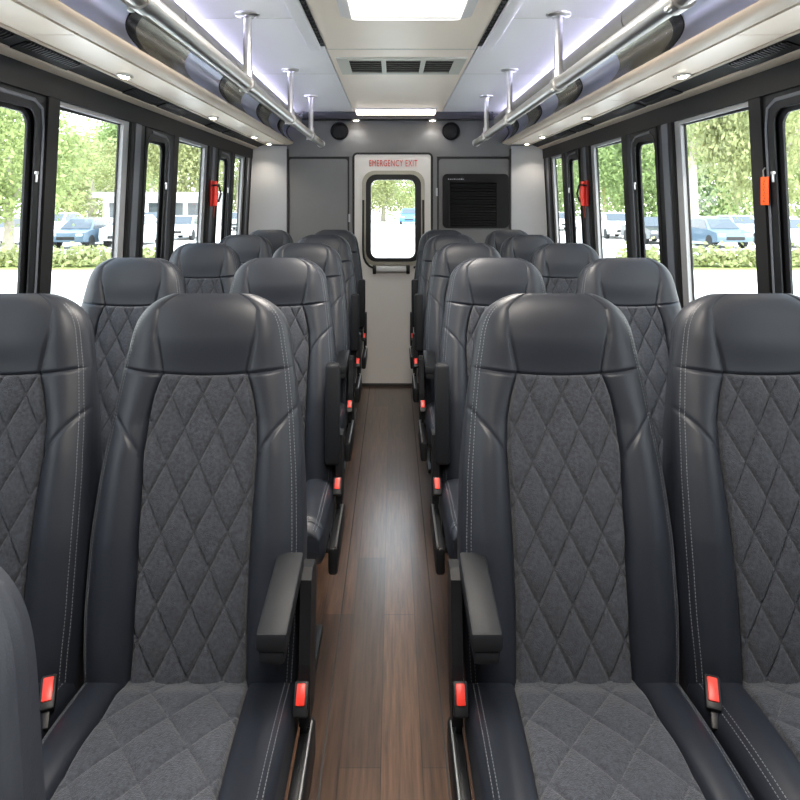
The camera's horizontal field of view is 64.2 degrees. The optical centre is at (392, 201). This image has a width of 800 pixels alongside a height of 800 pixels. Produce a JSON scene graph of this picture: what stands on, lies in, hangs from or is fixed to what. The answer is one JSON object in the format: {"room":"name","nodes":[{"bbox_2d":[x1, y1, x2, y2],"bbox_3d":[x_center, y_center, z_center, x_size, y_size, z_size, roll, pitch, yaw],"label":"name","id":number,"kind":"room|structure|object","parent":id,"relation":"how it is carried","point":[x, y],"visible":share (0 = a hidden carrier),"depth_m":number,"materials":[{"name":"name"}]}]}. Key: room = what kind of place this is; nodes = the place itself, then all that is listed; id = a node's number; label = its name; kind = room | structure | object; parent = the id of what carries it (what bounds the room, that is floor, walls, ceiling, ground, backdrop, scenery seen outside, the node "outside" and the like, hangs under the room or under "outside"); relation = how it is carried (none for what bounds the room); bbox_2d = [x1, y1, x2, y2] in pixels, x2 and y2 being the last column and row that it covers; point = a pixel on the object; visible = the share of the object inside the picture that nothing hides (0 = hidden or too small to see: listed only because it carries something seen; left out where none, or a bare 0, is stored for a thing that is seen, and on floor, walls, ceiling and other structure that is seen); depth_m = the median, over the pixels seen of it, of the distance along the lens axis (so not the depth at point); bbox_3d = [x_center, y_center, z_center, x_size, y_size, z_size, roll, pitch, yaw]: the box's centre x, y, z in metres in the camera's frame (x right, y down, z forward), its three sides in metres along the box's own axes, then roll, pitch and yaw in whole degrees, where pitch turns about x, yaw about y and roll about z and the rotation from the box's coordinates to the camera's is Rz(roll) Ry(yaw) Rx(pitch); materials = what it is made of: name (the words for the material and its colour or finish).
{"room":"vehicle interior","nodes":[
{"label":"vehicle interior","id":0,"kind":"room"},
{"bbox_2d":[0,54,252,158],"bbox_3d":[-1.105,0.346,2.000,0.156,2.120,5.700,0,0,0],"label":"wall","id":1,"kind":"structure","parent":0,"point":[15,73],"depth_m":2.23,"materials":[{"name":"black plastic"}]},
{"bbox_2d":[0,83,128,293],"bbox_3d":[-1.072,0.069,1.855,0.070,0.774,1.350,0,0,0],"label":"window","id":2,"kind":"structure","parent":1,"relation":"in","point":[40,113],"depth_m":1.92,"materials":[{"name":"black metal"}]},
{"bbox_2d":[123,122,147,257],"bbox_3d":[-1.077,0.069,2.620,0.079,0.774,0.180,0,0,0],"label":"window post","id":3,"kind":"object","parent":1,"relation":"attached to","point":[138,134],"visible":0.61,"depth_m":2.60,"materials":[{"name":"grey metal"}]},
{"bbox_2d":[0,0,301,148],"bbox_3d":[-0.853,-0.522,1.941,0.361,0.266,5.562,0,0,0],"label":"rack","id":4,"kind":"object","parent":1,"relation":"attached to","point":[100,45],"visible":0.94,"depth_m":2.06,"materials":[{"name":"plastic"}]},
{"bbox_2d":[116,73,133,78],"bbox_3d":[-0.897,-0.420,2.130,0.051,0.008,0.075,0,0,-4],"label":"recessed light","id":5,"kind":"object","parent":4,"relation":"on","point":[118,75],"depth_m":2.11,"materials":[{"name":"white"}]},
{"bbox_2d":[142,128,207,260],"bbox_3d":[-1.072,0.069,3.155,0.070,0.774,0.890,0,0,0],"label":"window","id":6,"kind":"structure","parent":1,"relation":"in","point":[168,144],"depth_m":3.03,"materials":[{"name":"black metal"}]},
{"bbox_2d":[203,146,219,242],"bbox_3d":[-1.077,0.069,3.715,0.079,0.774,0.230,0,0,0],"label":"window post","id":7,"kind":"object","parent":1,"relation":"attached to","point":[212,171],"visible":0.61,"depth_m":3.67,"materials":[{"name":"grey metal"}]},
{"bbox_2d":[209,180,221,217],"bbox_3d":[-1.019,-0.016,3.656,0.065,0.216,0.059,0,0,0],"label":"hammer","id":8,"kind":"object","parent":7,"relation":"attached to","point":[213,185],"visible":1,"depth_m":3.65,"materials":[{"name":"red"}]},
{"bbox_2d":[215,150,244,240],"bbox_3d":[-1.072,0.069,4.165,0.070,0.774,0.670,0,0,0],"label":"window","id":9,"kind":"structure","parent":1,"relation":"in","point":[228,158],"depth_m":4.13,"materials":[{"name":"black metal"}]},
{"bbox_2d":[241,157,251,234],"bbox_3d":[-1.077,0.069,4.600,0.079,0.774,0.200,0,0,0],"label":"window post","id":10,"kind":"object","parent":1,"relation":"attached to","point":[248,161],"visible":0.59,"depth_m":4.57,"materials":[{"name":"grey metal"}]},
{"bbox_2d":[284,386,474,799],"bbox_3d":[0.035,1.406,2.025,2.200,0.041,5.750,0,0,0],"label":"floor","id":11,"kind":"structure","parent":0,"point":[381,711],"depth_m":2.04,"materials":[{"name":"brown wood"}]},
{"bbox_2d":[0,566,45,799],"bbox_3d":[-0.377,0.787,0.150,0.415,1.199,0.508,0,0,0],"label":"seat","id":12,"kind":"object","parent":11,"relation":"on","point":[21,756],"visible":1,"depth_m":0.37,"materials":[{"name":"leather"}]},
{"bbox_2d":[0,293,101,738],"bbox_3d":[-0.788,0.787,1.101,0.415,1.199,0.508,0,0,0],"label":"seat","id":13,"kind":"object","parent":11,"relation":"on","point":[51,442],"visible":0.73,"depth_m":1.23,"materials":[{"name":"leather"}]},
{"bbox_2d":[38,683,75,738],"bbox_3d":[-0.790,0.920,1.014,0.404,0.145,0.335,0,0,0],"label":"seat cushion","id":14,"kind":"object","parent":13,"relation":"on","point":[54,698],"depth_m":1.10,"materials":[{"name":"leather"}]},
{"bbox_2d":[81,258,185,463],"bbox_3d":[-0.870,0.787,1.941,0.415,1.199,0.508,0,0,0],"label":"seat","id":15,"kind":"object","parent":11,"relation":"on","point":[118,291],"visible":0.18,"depth_m":2.11,"materials":[{"name":"leather"}]},
{"bbox_2d":[42,293,315,799],"bbox_3d":[-0.363,0.787,1.101,0.438,1.199,0.508,0,0,0],"label":"seat","id":16,"kind":"object","parent":11,"relation":"on","point":[200,609],"visible":0.98,"depth_m":1.18,"materials":[{"name":"leather"}]},
{"bbox_2d":[42,683,298,799],"bbox_3d":[-0.376,0.920,1.014,0.404,0.145,0.335,0,0,0],"label":"seat cushion","id":17,"kind":"object","parent":16,"relation":"on","point":[112,741],"depth_m":1.01,"materials":[{"name":"fabric"}]},
{"bbox_2d":[169,243,240,292],"bbox_3d":[-0.866,0.787,2.711,0.415,1.199,0.508,0,0,0],"label":"seat","id":18,"kind":"object","parent":11,"relation":"on","point":[205,267],"visible":0.17,"depth_m":2.88,"materials":[{"name":"leather"}]},
{"bbox_2d":[219,235,273,265],"bbox_3d":[-0.853,0.787,3.451,0.415,1.199,0.508,0,0,0],"label":"seat","id":19,"kind":"object","parent":11,"relation":"on","point":[248,247],"visible":0.17,"depth_m":3.63,"materials":[{"name":"leather"}]},
{"bbox_2d":[250,230,293,252],"bbox_3d":[-0.838,0.787,4.111,0.415,1.199,0.508,0,0,0],"label":"seat","id":20,"kind":"object","parent":11,"relation":"on","point":[277,238],"visible":0.1,"depth_m":4.29,"materials":[{"name":"leather"}]},
{"bbox_2d":[229,258,344,676],"bbox_3d":[-0.372,0.787,1.941,0.438,1.199,0.508,0,0,0],"label":"seat","id":21,"kind":"object","parent":11,"relation":"on","point":[298,287],"visible":0.38,"depth_m":2.04,"materials":[{"name":"leather"}]},
{"bbox_2d":[306,479,334,563],"bbox_3d":[-0.385,0.920,1.855,0.404,0.145,0.335,0,0,0],"label":"seat cushion","id":22,"kind":"object","parent":21,"relation":"on","point":[320,493],"depth_m":1.78,"materials":[{"name":"leather"}]},
{"bbox_2d":[272,243,354,552],"bbox_3d":[-0.387,0.787,2.711,0.438,1.199,0.508,0,0,0],"label":"seat","id":23,"kind":"object","parent":11,"relation":"on","point":[325,256],"visible":0.28,"depth_m":2.84,"materials":[{"name":"black leather"}]},
{"bbox_2d":[340,402,347,435],"bbox_3d":[-0.400,0.920,2.624,0.404,0.145,0.335,0,0,0],"label":"seat cushion","id":24,"kind":"object","parent":23,"relation":"on","point":[343,405],"depth_m":2.66,"materials":[{"name":"leather"}]},
{"bbox_2d":[298,235,361,472],"bbox_3d":[-0.392,0.787,3.451,0.438,1.199,0.508,0,0,0],"label":"seat","id":25,"kind":"object","parent":11,"relation":"on","point":[338,243],"visible":0.18,"depth_m":3.56,"materials":[{"name":"black leather"}]},
{"bbox_2d":[314,230,366,426],"bbox_3d":[-0.387,0.787,4.111,0.438,1.199,0.508,0,0,0],"label":"seat","id":26,"kind":"object","parent":11,"relation":"on","point":[347,235],"visible":0.13,"depth_m":4.20,"materials":[{"name":"black leather"}]},
{"bbox_2d":[409,230,462,426],"bbox_3d":[0.327,0.787,4.111,0.438,1.199,0.508,0,0,0],"label":"seat","id":27,"kind":"object","parent":11,"relation":"on","point":[426,236],"visible":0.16,"depth_m":4.25,"materials":[{"name":"black leather"}]},
{"bbox_2d":[412,235,476,472],"bbox_3d":[0.325,0.787,3.451,0.438,1.199,0.508,0,0,0],"label":"seat","id":28,"kind":"object","parent":11,"relation":"on","point":[433,244],"visible":0.22,"depth_m":3.55,"materials":[{"name":"black leather"}]},
{"bbox_2d":[418,243,500,552],"bbox_3d":[0.329,0.787,2.711,0.438,1.199,0.508,0,0,0],"label":"seat","id":29,"kind":"object","parent":11,"relation":"on","point":[448,257],"visible":0.28,"depth_m":2.83,"materials":[{"name":"black leather"}]},
{"bbox_2d":[425,402,434,448],"bbox_3d":[0.342,0.920,2.624,0.404,0.145,0.335,0,0,0],"label":"seat cushion","id":30,"kind":"object","parent":29,"relation":"on","point":[429,406],"depth_m":2.59,"materials":[{"name":"leather"}]},
{"bbox_2d":[430,258,545,680],"bbox_3d":[0.337,0.787,1.941,0.438,1.199,0.508,0,0,0],"label":"seat","id":31,"kind":"object","parent":11,"relation":"on","point":[474,284],"visible":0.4,"depth_m":2.06,"materials":[{"name":"leather"}]},
{"bbox_2d":[440,479,458,558],"bbox_3d":[0.350,0.920,1.855,0.404,0.145,0.335,0,0,0],"label":"seat cushion","id":32,"kind":"object","parent":31,"relation":"on","point":[448,487],"depth_m":1.80,"materials":[{"name":"leather"}]},
{"bbox_2d":[484,230,527,253],"bbox_3d":[0.783,0.787,4.111,0.415,1.199,0.508,0,0,0],"label":"seat","id":33,"kind":"object","parent":11,"relation":"on","point":[495,239],"visible":0.1,"depth_m":4.29,"materials":[{"name":"leather"}]},
{"bbox_2d":[500,235,553,261],"bbox_3d":[0.780,0.787,3.451,0.415,1.199,0.508,0,0,0],"label":"seat","id":34,"kind":"object","parent":11,"relation":"on","point":[515,246],"visible":0.12,"depth_m":3.63,"materials":[{"name":"leather"}]},
{"bbox_2d":[529,243,599,292],"bbox_3d":[0.790,0.787,2.711,0.415,1.199,0.508,0,0,0],"label":"seat","id":35,"kind":"object","parent":11,"relation":"on","point":[560,265],"visible":0.15,"depth_m":2.88,"materials":[{"name":"leather"}]},
{"bbox_2d":[447,293,754,799],"bbox_3d":[0.320,0.787,1.101,0.438,1.199,0.508,0,0,0],"label":"seat","id":36,"kind":"object","parent":11,"relation":"on","point":[563,611],"visible":1,"depth_m":1.18,"materials":[{"name":"leather"}]},
{"bbox_2d":[464,683,754,799],"bbox_3d":[0.333,0.920,1.014,0.404,0.145,0.335,0,0,0],"label":"seat cushion","id":37,"kind":"object","parent":36,"relation":"on","point":[526,741],"depth_m":1.01,"materials":[{"name":"fabric"}]},
{"bbox_2d":[576,258,680,462],"bbox_3d":[0.788,0.787,1.941,0.415,1.199,0.508,0,0,0],"label":"seat","id":38,"kind":"object","parent":11,"relation":"on","point":[643,290],"visible":0.16,"depth_m":2.11,"materials":[{"name":"leather"}]},
{"bbox_2d":[662,293,799,799],"bbox_3d":[0.744,0.787,1.101,0.415,1.199,0.508,0,0,0],"label":"seat","id":39,"kind":"object","parent":11,"relation":"on","point":[731,456],"visible":0.99,"depth_m":1.20,"materials":[{"name":"leather"}]},
{"bbox_2d":[687,683,799,799],"bbox_3d":[0.746,0.920,1.014,0.404,0.145,0.335,0,0,0],"label":"seat cushion","id":40,"kind":"object","parent":39,"relation":"on","point":[757,725],"depth_m":1.04,"materials":[{"name":"leather"}]},
{"bbox_2d":[267,114,528,242],"bbox_3d":[0.035,0.346,4.841,2.240,2.120,0.098,0,0,0],"label":"wall","id":41,"kind":"structure","parent":0,"point":[320,179],"depth_m":4.80,"materials":[{"name":"grey plastic"}]},
{"bbox_2d":[248,145,288,234],"bbox_3d":[-0.925,0.483,4.753,0.286,1.806,0.115,0,0,-4],"label":"panel","id":42,"kind":"object","parent":41,"relation":"attached to","point":[269,190],"visible":0.29,"depth_m":4.74,"materials":[{"name":"grey plastic"}]},
{"bbox_2d":[330,122,347,139],"bbox_3d":[-0.403,-0.533,4.791,0.136,0.136,0.018,0,0,0],"label":"speaker","id":43,"kind":"object","parent":41,"relation":"attached to","point":[339,130],"visible":1,"depth_m":4.79},
{"bbox_2d":[353,153,432,385],"bbox_3d":[-0.003,0.507,4.800,0.604,1.758,0.100,0,0,0],"label":"door","id":44,"kind":"structure","parent":41,"relation":"in","point":[388,280],"depth_m":4.80,"materials":[{"name":"paint"}]},
{"bbox_2d":[303,112,492,120],"bbox_3d":[0.035,-0.638,4.742,1.400,0.052,0.115,0,0,0],"label":"trim","id":45,"kind":"structure","parent":41,"relation":"attached to","point":[317,116],"depth_m":4.68,"materials":[{"name":"grey plastic"}]},
{"bbox_2d":[442,122,459,139],"bbox_3d":[0.437,-0.533,4.791,0.136,0.136,0.018,0,0,0],"label":"speaker","id":46,"kind":"object","parent":41,"relation":"attached to","point":[450,130],"visible":1,"depth_m":4.79},
{"bbox_2d":[442,174,508,227],"bbox_3d":[0.622,-0.007,4.789,0.497,0.407,0.030,0,0,0],"label":"louver","id":47,"kind":"object","parent":41,"relation":"attached to","point":[468,200],"visible":1,"depth_m":4.78,"materials":[{"name":"black plastic"}]},
{"bbox_2d":[509,145,546,235],"bbox_3d":[1.005,0.483,4.753,0.266,1.806,0.115,0,0,5],"label":"panel","id":48,"kind":"object","parent":41,"relation":"attached to","point":[527,200],"visible":0.29,"depth_m":4.74,"materials":[{"name":"grey plastic"}]},
{"bbox_2d":[174,0,633,113],"bbox_3d":[0.035,-0.693,1.975,2.140,0.062,5.650,0,0,0],"label":"ceiling","id":49,"kind":"structure","parent":0,"point":[526,45],"depth_m":2.76,"materials":[{"name":"plastic"}]},
{"bbox_2d":[124,0,324,147],"bbox_3d":[-0.513,-0.551,1.978,0.087,0.328,5.156,0,0,0],"label":"grab rail","id":50,"kind":"object","parent":49,"relation":"hanging from","point":[157,11],"visible":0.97,"depth_m":2.06,"materials":[{"name":"metal"}]},
{"bbox_2d":[283,0,324,50],"bbox_3d":[-0.322,-0.656,0.968,0.068,0.016,3.535,0,0,0],"label":"ceiling vent","id":51,"kind":"object","parent":49,"relation":"in","point":[299,14],"visible":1,"depth_m":2.32,"materials":[{"name":"plastic"}]},
{"bbox_2d":[355,108,436,114],"bbox_3d":[0.020,-0.649,4.580,0.584,0.030,0.170,0,0,0],"label":"light bar","id":52,"kind":"object","parent":49,"relation":"attached to","point":[359,111],"visible":1,"depth_m":4.50,"materials":[{"name":"grey plastic"}]},
{"bbox_2d":[356,110,435,114],"bbox_3d":[0.020,-0.643,4.580,0.566,0.019,0.152,0,0,0],"label":"diffuser","id":53,"kind":"object","parent":52,"relation":"attached to","point":[359,112],"depth_m":4.51,"materials":[{"name":"white plastic"}]},
{"bbox_2d":[336,57,466,74],"bbox_3d":[0.039,-0.660,3.098,0.600,0.008,0.362,0,0,0],"label":"ceiling vent","id":54,"kind":"object","parent":49,"relation":"in","point":[347,65],"visible":1,"depth_m":3.07,"materials":[{"name":"beige plastic"}]},
{"bbox_2d":[326,0,486,19],"bbox_3d":[0.044,-0.640,1.875,0.524,0.047,0.710,0,0,0],"label":"ceiling light","id":55,"kind":"object","parent":49,"relation":"attached to","point":[351,9],"visible":1,"depth_m":2.07,"materials":[{"name":"white plastic"}]},
{"bbox_2d":[477,0,524,50],"bbox_3d":[0.392,-0.656,0.968,0.068,0.016,3.535,0,0,0],"label":"ceiling vent","id":56,"kind":"object","parent":49,"relation":"in","point":[511,8],"visible":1,"depth_m":2.32,"materials":[{"name":"plastic"}]},
{"bbox_2d":[472,0,696,146],"bbox_3d":[0.583,-0.551,1.938,0.087,0.328,5.076,0,0,0],"label":"grab rail","id":57,"kind":"object","parent":49,"relation":"hanging from","point":[660,11],"visible":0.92,"depth_m":2.05,"materials":[{"name":"metal"}]},
{"bbox_2d":[542,58,799,158],"bbox_3d":[1.175,0.346,2.000,0.156,2.120,5.700,0,0,0],"label":"wall","id":58,"kind":"structure","parent":0,"point":[786,76],"depth_m":2.29,"materials":[{"name":"black plastic"}]},
{"bbox_2d":[544,157,554,242],"bbox_3d":[1.147,0.069,4.600,0.079,0.774,0.200,0,0,0],"label":"window post","id":59,"kind":"object","parent":58,"relation":"attached to","point":[547,161],"visible":0.61,"depth_m":4.57,"materials":[{"name":"grey metal"}]},
{"bbox_2d":[551,149,581,242],"bbox_3d":[1.142,0.069,4.165,0.070,0.774,0.670,0,0,0],"label":"window","id":60,"kind":"structure","parent":58,"relation":"in","point":[568,158],"depth_m":4.13,"materials":[{"name":"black metal"}]},
{"bbox_2d":[578,146,595,250],"bbox_3d":[1.147,0.069,3.715,0.079,0.774,0.230,0,0,0],"label":"window post","id":61,"kind":"object","parent":58,"relation":"attached to","point":[584,154],"visible":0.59,"depth_m":3.67,"materials":[{"name":"grey metal"}]},
{"bbox_2d":[576,180,588,217],"bbox_3d":[1.089,-0.016,3.656,0.065,0.216,0.059,0,0,0],"label":"hammer","id":62,"kind":"object","parent":61,"relation":"attached to","point":[584,186],"visible":1,"depth_m":3.65,"materials":[{"name":"red"}]},
{"bbox_2d":[591,128,660,262],"bbox_3d":[1.142,0.069,3.155,0.070,0.774,0.890,0,0,0],"label":"window","id":63,"kind":"structure","parent":58,"relation":"in","point":[632,144],"depth_m":3.03,"materials":[{"name":"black metal"}]},
{"bbox_2d":[493,0,799,148],"bbox_3d":[0.922,-0.522,1.941,0.361,0.266,5.562,0,0,0],"label":"rack","id":64,"kind":"object","parent":58,"relation":"attached to","point":[712,44],"visible":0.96,"depth_m":2.09,"materials":[{"name":"plastic"}]},
{"bbox_2d":[673,73,690,78],"bbox_3d":[0.967,-0.420,2.130,0.051,0.008,0.075,0,0,-4],"label":"recessed light","id":65,"kind":"object","parent":64,"relation":"on","point":[675,75],"depth_m":2.11,"materials":[{"name":"white plastic"}]},
{"bbox_2d":[654,122,683,308],"bbox_3d":[1.147,0.069,2.620,0.079,0.774,0.180,0,0,0],"label":"window post","id":66,"kind":"object","parent":58,"relation":"attached to","point":[665,148],"visible":0.61,"depth_m":2.59,"materials":[{"name":"grey metal"}]},
{"bbox_2d":[674,86,799,305],"bbox_3d":[1.142,0.069,1.855,0.070,0.774,1.350,0,0,0],"label":"window","id":67,"kind":"structure","parent":58,"relation":"in","point":[768,114],"depth_m":1.92,"materials":[{"name":"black metal"}]},
{"bbox_2d":[761,167,768,204],"bbox_3d":[1.114,-0.047,1.915,0.009,0.114,0.040,0,0,0],"label":"tag","id":68,"kind":"object","parent":67,"relation":"attached to","point":[764,180],"visible":1,"depth_m":1.91,"materials":[{"name":"orange plastic"}]},
{"label":"outside","id":69,"kind":"structure","parent":0,"visible":0},
{"bbox_2d":[0,213,799,305],"bbox_3d":[0.000,2.386,45.000,180.000,0.200,170.000,0,0,0],"label":"ground","id":70,"kind":"structure","parent":69,"point":[390,238],"depth_m":27.22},
{"bbox_2d":[0,217,19,243],"bbox_3d":[-20.656,1.558,33.995,1.800,1.445,4.410,0,0,0],"label":"car","id":71,"kind":"object","parent":70,"relation":"on","point":[16,221],"visible":0.09,"depth_m":33.49,"materials":[{"name":"white paint"}]},
{"bbox_2d":[0,119,22,216],"bbox_3d":[-30.011,-3.276,43.819,13.410,13.244,15.062,0,0,14],"label":"tree","id":72,"kind":"object","parent":70,"relation":"on","point":[16,206],"visible":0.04,"depth_m":44.26,"materials":[{"name":"green plant"}]},
{"bbox_2d":[0,264,97,270],"bbox_3d":[-21.000,2.266,22.200,26.000,0.040,2.000,0,0,0],"label":"grass verge","id":73,"kind":"structure","parent":70,"relation":"on","point":[13,267],"depth_m":21.52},
{"bbox_2d":[0,241,155,268],"bbox_3d":[-20.996,1.679,22.199,26.157,1.128,2.024,0,0,0],"label":"hedge","id":74,"kind":"object","parent":73,"relation":"on","point":[89,256],"visible":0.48,"depth_m":21.88,"materials":[{"name":"green plant"}]},
{"bbox_2d":[0,107,109,252],"bbox_3d":[-15.616,-2.069,26.131,7.740,8.731,7.711,0,0,4],"label":"tree","id":75,"kind":"object","parent":70,"relation":"on","point":[10,130],"visible":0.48,"depth_m":25.20,"materials":[{"name":"green plant"}]},
{"bbox_2d":[54,213,82,230],"bbox_3d":[-20.910,1.484,39.995,1.800,1.595,4.410,0,0,0],"label":"car","id":76,"kind":"object","parent":70,"relation":"on","point":[64,217],"visible":0.1,"depth_m":39.16,"materials":[{"name":"white paint"}]},
{"bbox_2d":[53,218,111,247],"bbox_3d":[-15.852,1.558,32.995,1.800,1.445,4.410,0,0,0],"label":"car","id":77,"kind":"object","parent":70,"relation":"on","point":[85,231],"visible":0.74,"depth_m":31.77,"materials":[{"name":"blue paint"}]},
{"bbox_2d":[56,237,74,239],"bbox_3d":[-15.852,1.766,30.840,0.900,0.160,0.100,0,0,0],"label":"grille","id":78,"kind":"object","parent":77,"relation":"attached to","point":[57,238],"depth_m":30.79,"materials":[{"name":"black plastic"}]},
{"bbox_2d":[58,115,156,217],"bbox_3d":[-41.662,-3.975,86.693,16.693,15.881,20.818,0,0,0],"label":"tree","id":79,"kind":"object","parent":70,"relation":"on","point":[91,206],"visible":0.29,"depth_m":85.83,"materials":[{"name":"green plant"}]},
{"bbox_2d":[73,118,180,209],"bbox_3d":[-55.266,-6.991,129.951,24.306,21.429,25.562,0,0,0],"label":"tree","id":80,"kind":"object","parent":70,"relation":"on","point":[95,182],"visible":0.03,"depth_m":124.94,"materials":[{"name":"green plant"}]},
{"bbox_2d":[98,214,156,246],"bbox_3d":[-13.824,1.484,33.995,1.800,1.595,4.410,0,0,0],"label":"car","id":81,"kind":"object","parent":70,"relation":"on","point":[150,222],"visible":0.34,"depth_m":33.45,"materials":[{"name":"white paint"}]},
{"bbox_2d":[83,120,193,191],"bbox_3d":[-40.228,-10.510,106.748,19.755,25.649,18.339,0,0,0],"label":"tree","id":82,"kind":"object","parent":70,"relation":"on","point":[112,130],"visible":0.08,"depth_m":101.78,"materials":[{"name":"green plant"}]},
{"bbox_2d":[93,192,222,224],"bbox_3d":[-22.323,0.686,62.800,11.200,3.200,7.200,0,0,0],"label":"building","id":83,"kind":"structure","parent":70,"relation":"on","point":[186,202],"depth_m":59.98,"materials":[{"name":"grey concrete"}]},
{"bbox_2d":[174,215,196,239],"bbox_3d":[-12.836,1.558,39.495,1.800,1.445,4.410,0,0,0],"label":"car","id":84,"kind":"object","parent":70,"relation":"on","point":[185,225],"visible":0.42,"depth_m":38.30,"materials":[{"name":"white paint"}]},
{"bbox_2d":[146,143,235,191],"bbox_3d":[-23.876,-7.356,73.400,12.453,19.331,12.016,0,0,-8],"label":"tree","id":85,"kind":"object","parent":70,"relation":"on","point":[188,166],"visible":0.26,"depth_m":70.31,"materials":[{"name":"green plant"}]},
{"bbox_2d":[191,158,239,211],"bbox_3d":[-21.543,-6.107,88.319,16.170,19.807,15.878,0,0,0],"label":"tree","id":86,"kind":"object","parent":70,"relation":"on","point":[236,177],"visible":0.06,"depth_m":88.29,"materials":[{"name":"green plant"}]},
{"bbox_2d":[232,212,236,228],"bbox_3d":[-12.490,1.558,51.995,1.800,1.445,4.410,0,0,0],"label":"car","id":87,"kind":"object","parent":70,"relation":"on","point":[234,214],"visible":0.16,"depth_m":50.77,"materials":[{"name":"grey paint"}]},
{"bbox_2d":[371,180,414,221],"bbox_3d":[-1.300,-2.416,74.307,10.790,9.429,11.182,0,0,3],"label":"tree","id":88,"kind":"object","parent":70,"relation":"on","point":[384,201],"visible":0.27,"depth_m":72.15,"materials":[{"name":"green plant"}]},
{"bbox_2d":[373,180,414,214],"bbox_3d":[2.828,-3.123,88.468,15.032,11.642,15.306,0,0,0],"label":"tree","id":89,"kind":"object","parent":70,"relation":"on","point":[412,185],"visible":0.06,"depth_m":84.46,"materials":[{"name":"green plant"}]},
{"bbox_2d":[400,209,414,223],"bbox_3d":[1.606,1.484,65.995,1.800,1.595,4.410,0,0,0],"label":"car","id":90,"kind":"object","parent":70,"relation":"on","point":[406,215],"visible":0.72,"depth_m":64.09,"materials":[{"name":"blue paint"}]},
{"bbox_2d":[559,212,578,229],"bbox_3d":[13.633,1.558,51.995,1.800,1.445,4.410,0,0,0],"label":"car","id":91,"kind":"object","parent":70,"relation":"on","point":[561,214],"visible":0.31,"depth_m":50.21,"materials":[{"name":"white paint"}]},
{"bbox_2d":[556,145,623,216],"bbox_3d":[28.878,-6.335,103.732,24.354,26.481,22.299,0,0,0],"label":"tree","id":92,"kind":"object","parent":70,"relation":"on","point":[559,168],"visible":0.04,"depth_m":99.71,"materials":[{"name":"green plant"}]},
{"bbox_2d":[557,151,656,212],"bbox_3d":[47.645,-12.766,139.728,38.058,42.623,37.078,0,0,0],"label":"tree","id":93,"kind":"object","parent":70,"relation":"on","point":[604,209],"visible":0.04,"depth_m":138.40,"materials":[{"name":"green plant"}]},
{"bbox_2d":[601,212,624,238],"bbox_3d":[14.096,1.484,40.995,1.800,1.595,4.410,0,0,0],"label":"car","id":94,"kind":"object","parent":70,"relation":"on","point":[611,222],"visible":0.52,"depth_m":39.78,"materials":[{"name":"white paint"}]},
{"bbox_2d":[557,140,712,216],"bbox_3d":[30.910,-6.832,79.708,18.561,27.291,20.604,0,0,0],"label":"tree","id":95,"kind":"object","parent":70,"relation":"on","point":[611,153],"visible":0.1,"depth_m":77.61,"materials":[{"name":"green plant"}]},
{"bbox_2d":[621,216,658,243],"bbox_3d":[14.524,1.558,35.995,1.800,1.445,4.410,0,0,0],"label":"car","id":96,"kind":"object","parent":70,"relation":"on","point":[651,222],"visible":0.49,"depth_m":34.86,"materials":[{"name":"grey paint"}]},
{"bbox_2d":[641,113,746,217],"bbox_3d":[22.825,-6.405,49.023,11.935,17.421,11.982,0,0,-27],"label":"tree","id":97,"kind":"object","parent":70,"relation":"on","point":[693,183],"visible":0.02,"depth_m":48.78,"materials":[{"name":"green plant"}]},
{"bbox_2d":[691,218,753,247],"bbox_3d":[16.578,1.558,32.995,1.800,1.445,4.410,0,0,0],"label":"car","id":98,"kind":"object","parent":70,"relation":"on","point":[712,231],"visible":0.84,"depth_m":31.81,"materials":[{"name":"blue paint"}]},
{"bbox_2d":[726,237,744,239],"bbox_3d":[16.578,1.766,30.840,0.900,0.160,0.100,0,0,0],"label":"grille","id":99,"kind":"object","parent":98,"relation":"attached to","point":[727,238],"depth_m":30.79,"materials":[{"name":"black plastic"}]},
{"bbox_2d":[653,118,799,216],"bbox_3d":[58.549,-9.678,107.585,31.025,38.327,30.574,0,0,0],"label":"tree","id":100,"kind":"object","parent":70,"relation":"on","point":[707,206],"visible":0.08,"depth_m":104.06,"materials":[{"name":"green plant"}]},
{"bbox_2d":[715,215,753,230],"bbox_3d":[21.538,1.558,39.995,1.800,1.445,4.410,0,0,0],"label":"car","id":101,"kind":"object","parent":70,"relation":"on","point":[746,222],"visible":0.12,"depth_m":39.09,"materials":[{"name":"white paint"}]},
{"bbox_2d":[686,110,799,227],"bbox_3d":[14.143,-3.629,23.943,6.841,11.851,7.090,0,0,36],"label":"tree","id":102,"kind":"object","parent":70,"relation":"on","point":[722,140],"visible":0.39,"depth_m":23.67,"materials":[{"name":"green plant"}]},
{"bbox_2d":[693,264,799,270],"bbox_3d":[21.000,2.266,22.200,26.000,0.040,2.000,0,0,0],"label":"grass verge","id":103,"kind":"structure","parent":70,"relation":"on","point":[715,267],"depth_m":21.52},
{"bbox_2d":[615,236,799,267],"bbox_3d":[21.003,1.710,22.203,26.161,1.068,2.026,0,0,0],"label":"hedge","id":104,"kind":"object","parent":103,"relation":"on","point":[745,256],"visible":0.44,"depth_m":21.88,"materials":[{"name":"green plant"}]},
{"bbox_2d":[714,111,799,217],"bbox_3d":[39.730,-7.467,58.361,20.179,25.392,20.101,0,0,38],"label":"tree","id":105,"kind":"object","parent":70,"relation":"on","point":[797,200],"visible":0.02,"depth_m":60.44,"materials":[{"name":"green plant"}]},
{"bbox_2d":[748,218,799,246],"bbox_3d":[20.463,1.558,32.995,1.800,1.445,4.410,0,0,0],"label":"car","id":106,"kind":"object","parent":70,"relation":"on","point":[794,229],"visible":0.26,"depth_m":31.81,"materials":[{"name":"white paint"}]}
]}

